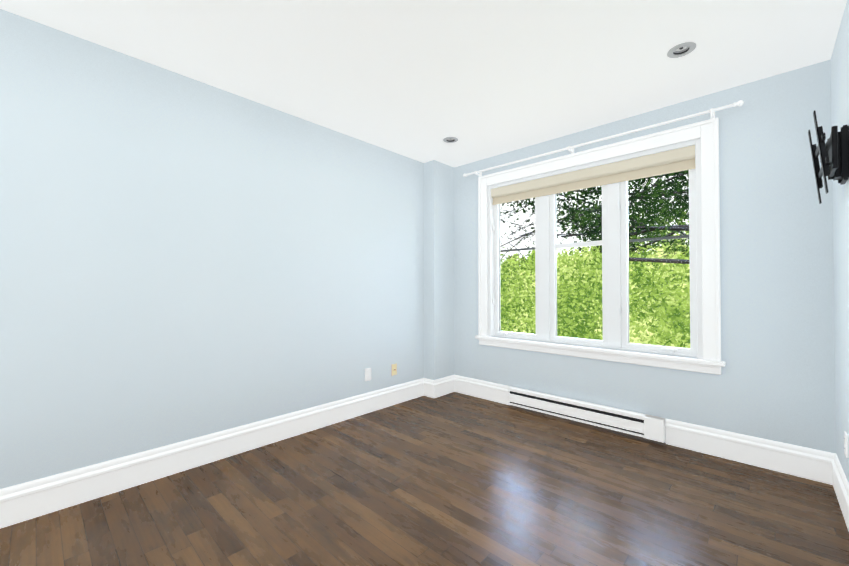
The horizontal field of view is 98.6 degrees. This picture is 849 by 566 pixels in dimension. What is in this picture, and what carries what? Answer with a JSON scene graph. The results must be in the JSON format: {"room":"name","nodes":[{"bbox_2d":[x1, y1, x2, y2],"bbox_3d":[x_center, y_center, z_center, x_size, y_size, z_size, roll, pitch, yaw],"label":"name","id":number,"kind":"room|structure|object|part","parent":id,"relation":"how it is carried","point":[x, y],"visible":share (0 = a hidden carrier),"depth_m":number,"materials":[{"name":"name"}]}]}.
{"room":"empty bedroom","nodes":[
{"label":"empty bedroom","id":0,"kind":"room"},
{"bbox_2d":[0,9,423,488],"bbox_3d":[-1.534,-0.071,2.640,0.200,2.620,5.440,-1,-1,43],"label":"wall","id":1,"kind":"structure","parent":0,"point":[183,258],"depth_m":2.38,"materials":[{"name":"blue paint"}]},
{"bbox_2d":[0,378,427,528],"bbox_3d":[-1.588,1.141,2.404,0.023,0.190,4.646,-1,-1,43],"label":"baseboard","id":2,"kind":"structure","parent":1,"relation":"attached to","point":[22,502],"depth_m":2.36,"materials":[{"name":"white wood"}]},
{"bbox_2d":[365,368,370,380],"bbox_3d":[-0.545,0.885,3.530,0.009,0.115,0.070,-1,-1,43],"label":"electrical outlet","id":3,"kind":"object","parent":1,"relation":"attached to","point":[367,374],"visible":1,"depth_m":3.53,"materials":[{"name":"white plastic"}]},
{"bbox_2d":[392,363,396,375],"bbox_3d":[-0.309,0.896,3.776,0.018,0.115,0.070,-1,-1,43],"label":"electrical outlet","id":4,"kind":"object","parent":1,"relation":"attached to","point":[394,369],"visible":1,"depth_m":3.78,"materials":[{"name":"beige plastic"}]},
{"bbox_2d":[0,0,846,166],"bbox_3d":[-0.355,-1.477,1.486,3.725,0.160,5.540,-1,-1,43],"label":"ceiling","id":5,"kind":"structure","parent":0,"point":[419,80],"depth_m":2.21,"materials":[{"name":"white paint"}]},
{"bbox_2d":[443,137,457,142],"bbox_3d":[0.250,-1.416,3.495,0.144,0.104,0.144,-1,-1,43],"label":"recessed light","id":6,"kind":"object","parent":5,"relation":"in","point":[450,139],"visible":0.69,"depth_m":3.50,"materials":[{"name":"grey metal"}]},
{"bbox_2d":[667,42,695,57],"bbox_3d":[1.530,-1.434,2.175,0.144,0.104,0.144,-1,-1,43],"label":"recessed light","id":7,"kind":"object","parent":5,"relation":"in","point":[681,50],"visible":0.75,"depth_m":2.18,"materials":[{"name":"grey metal"}]},
{"bbox_2d":[0,392,848,565],"bbox_3d":[-0.355,1.283,1.449,3.725,0.120,5.540,-1,-1,43],"label":"floor","id":8,"kind":"structure","parent":0,"point":[455,479],"depth_m":2.01,"materials":[{"name":"brown wood"}]},
{"bbox_2d":[424,160,453,379],"bbox_3d":[0.170,-0.051,4.199,0.155,2.620,0.354,-1,-1,43],"label":"column","id":9,"kind":"structure","parent":0,"point":[438,270],"depth_m":4.10,"materials":[{"name":"blue paint"}]},
{"bbox_2d":[432,375,455,397],"bbox_3d":[0.210,1.163,4.096,0.023,0.190,0.327,-1,-1,43],"label":"baseboard","id":10,"kind":"structure","parent":9,"relation":"attached to","point":[446,385],"depth_m":4.10,"materials":[{"name":"white wood"}]},
{"bbox_2d":[454,60,835,453],"bbox_3d":[1.457,-0.061,3.401,3.125,2.620,0.240,-1,-1,43],"label":"wall","id":11,"kind":"structure","parent":0,"point":[774,380],"depth_m":2.51,"materials":[{"name":"blue paint"}]},
{"bbox_2d":[456,375,510,404],"bbox_3d":[0.611,1.162,3.998,0.741,0.190,0.023,-1,-1,43],"label":"baseboard","id":12,"kind":"structure","parent":11,"relation":"attached to","point":[495,392],"depth_m":3.97,"materials":[{"name":"white wood"}]},
{"bbox_2d":[508,387,664,442],"bbox_3d":[1.356,1.140,3.266,1.340,0.170,0.068,-1,-1,43],"label":"heater","id":13,"kind":"object","parent":11,"relation":"attached to","point":[650,427],"visible":1,"depth_m":3.15,"materials":[{"name":"white metal"}]},
{"bbox_2d":[476,118,724,374],"bbox_3d":[1.398,-0.255,3.359,2.110,1.837,0.205,-1,-1,43],"label":"window","id":14,"kind":"structure","parent":11,"relation":"in","point":[708,355],"depth_m":3.13,"materials":[{"name":"white wood"}]},
{"bbox_3d":[1.352,-0.068,3.397,1.660,1.246,0.044,-1,-1,43],"label":"window hardware","id":15,"kind":"part","parent":14,"relation":"part of","materials":[{"name":"white"}]},
{"bbox_2d":[491,145,695,204],"bbox_3d":[1.392,-0.958,3.362,1.856,0.200,0.052,-1,-1,43],"label":"window blind","id":16,"kind":"object","parent":14,"relation":"attached to","point":[670,161],"visible":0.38,"depth_m":3.19,"materials":[{"name":"beige fabric"}]},
{"bbox_3d":[1.429,-0.232,3.392,1.698,1.497,0.006,-1,-1,43],"label":"glass","id":17,"kind":"part","parent":14,"relation":"part of","materials":[{"name":"clear glass"}]},
{"bbox_2d":[501,235,688,251],"bbox_3d":[1.453,-0.357,3.419,1.690,0.022,0.012,-1,-1,43],"label":"bar","id":18,"kind":"object","parent":14,"relation":"attached to","point":[638,240],"depth_m":3.05,"materials":[{"name":"grey metal"}]},
{"bbox_3d":[1.429,-0.237,3.392,1.790,1.579,0.050,-1,-1,43],"label":"window sash","id":19,"kind":"part","parent":14,"relation":"part of","materials":[{"name":"white wood"}]},
{"bbox_2d":[463,100,743,176],"bbox_3d":[1.323,-1.212,3.307,2.364,0.070,0.102,-1,-1,43],"label":"curtain rod","id":20,"kind":"object","parent":11,"relation":"attached to","point":[710,111],"visible":0.96,"depth_m":2.99,"materials":[{"name":"white metal"}]},
{"bbox_2d":[665,419,828,483],"bbox_3d":[2.173,1.142,2.535,0.846,0.190,0.023,-1,-1,43],"label":"baseboard","id":21,"kind":"structure","parent":11,"relation":"attached to","point":[812,464],"depth_m":2.48,"materials":[{"name":"white wood"}]},
{"bbox_2d":[830,0,848,482],"bbox_3d":[0.893,-0.102,0.367,0.200,2.620,5.440,-1,-1,43],"label":"wall","id":22,"kind":"structure","parent":0,"point":[839,63],"depth_m":2.00,"materials":[{"name":"blue paint"}]},
{"bbox_2d":[808,111,848,203],"bbox_3d":[2.066,-0.638,1.865,0.125,0.408,0.430,-1,-1,43],"label":"mount","id":23,"kind":"object","parent":22,"relation":"attached to","point":[833,151],"visible":1,"depth_m":1.79,"materials":[{"name":"black metal"}]},
{"bbox_2d":[825,452,848,530],"bbox_3d":[0.798,1.114,0.413,0.023,0.190,5.000,-1,-1,43],"label":"baseboard","id":24,"kind":"structure","parent":22,"relation":"attached to","point":[833,468],"depth_m":2.05,"materials":[{"name":"white wood"}]},
{"bbox_2d":[844,431,847,457],"bbox_3d":[2.214,0.848,1.919,0.009,0.115,0.070,-1,-1,43],"label":"electrical outlet","id":25,"kind":"object","parent":22,"relation":"attached to","point":[846,443],"visible":1,"depth_m":1.90,"materials":[{"name":"white plastic"}]},
{"label":"outside","id":26,"kind":"structure","parent":0,"visible":0},
{"bbox_2d":[500,239,689,347],"bbox_3d":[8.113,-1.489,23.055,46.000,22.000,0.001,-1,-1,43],"label":"hedge","id":27,"kind":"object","parent":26,"point":[630,280],"depth_m":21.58,"materials":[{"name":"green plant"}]},
{"bbox_2d":[500,170,689,347],"bbox_3d":[3.203,-0.088,11.141,19.268,12.886,11.342,-1,-1,43],"label":"trees","id":28,"kind":"object","parent":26,"point":[646,298],"depth_m":8.90,"materials":[{"name":"green plant"}]}
]}

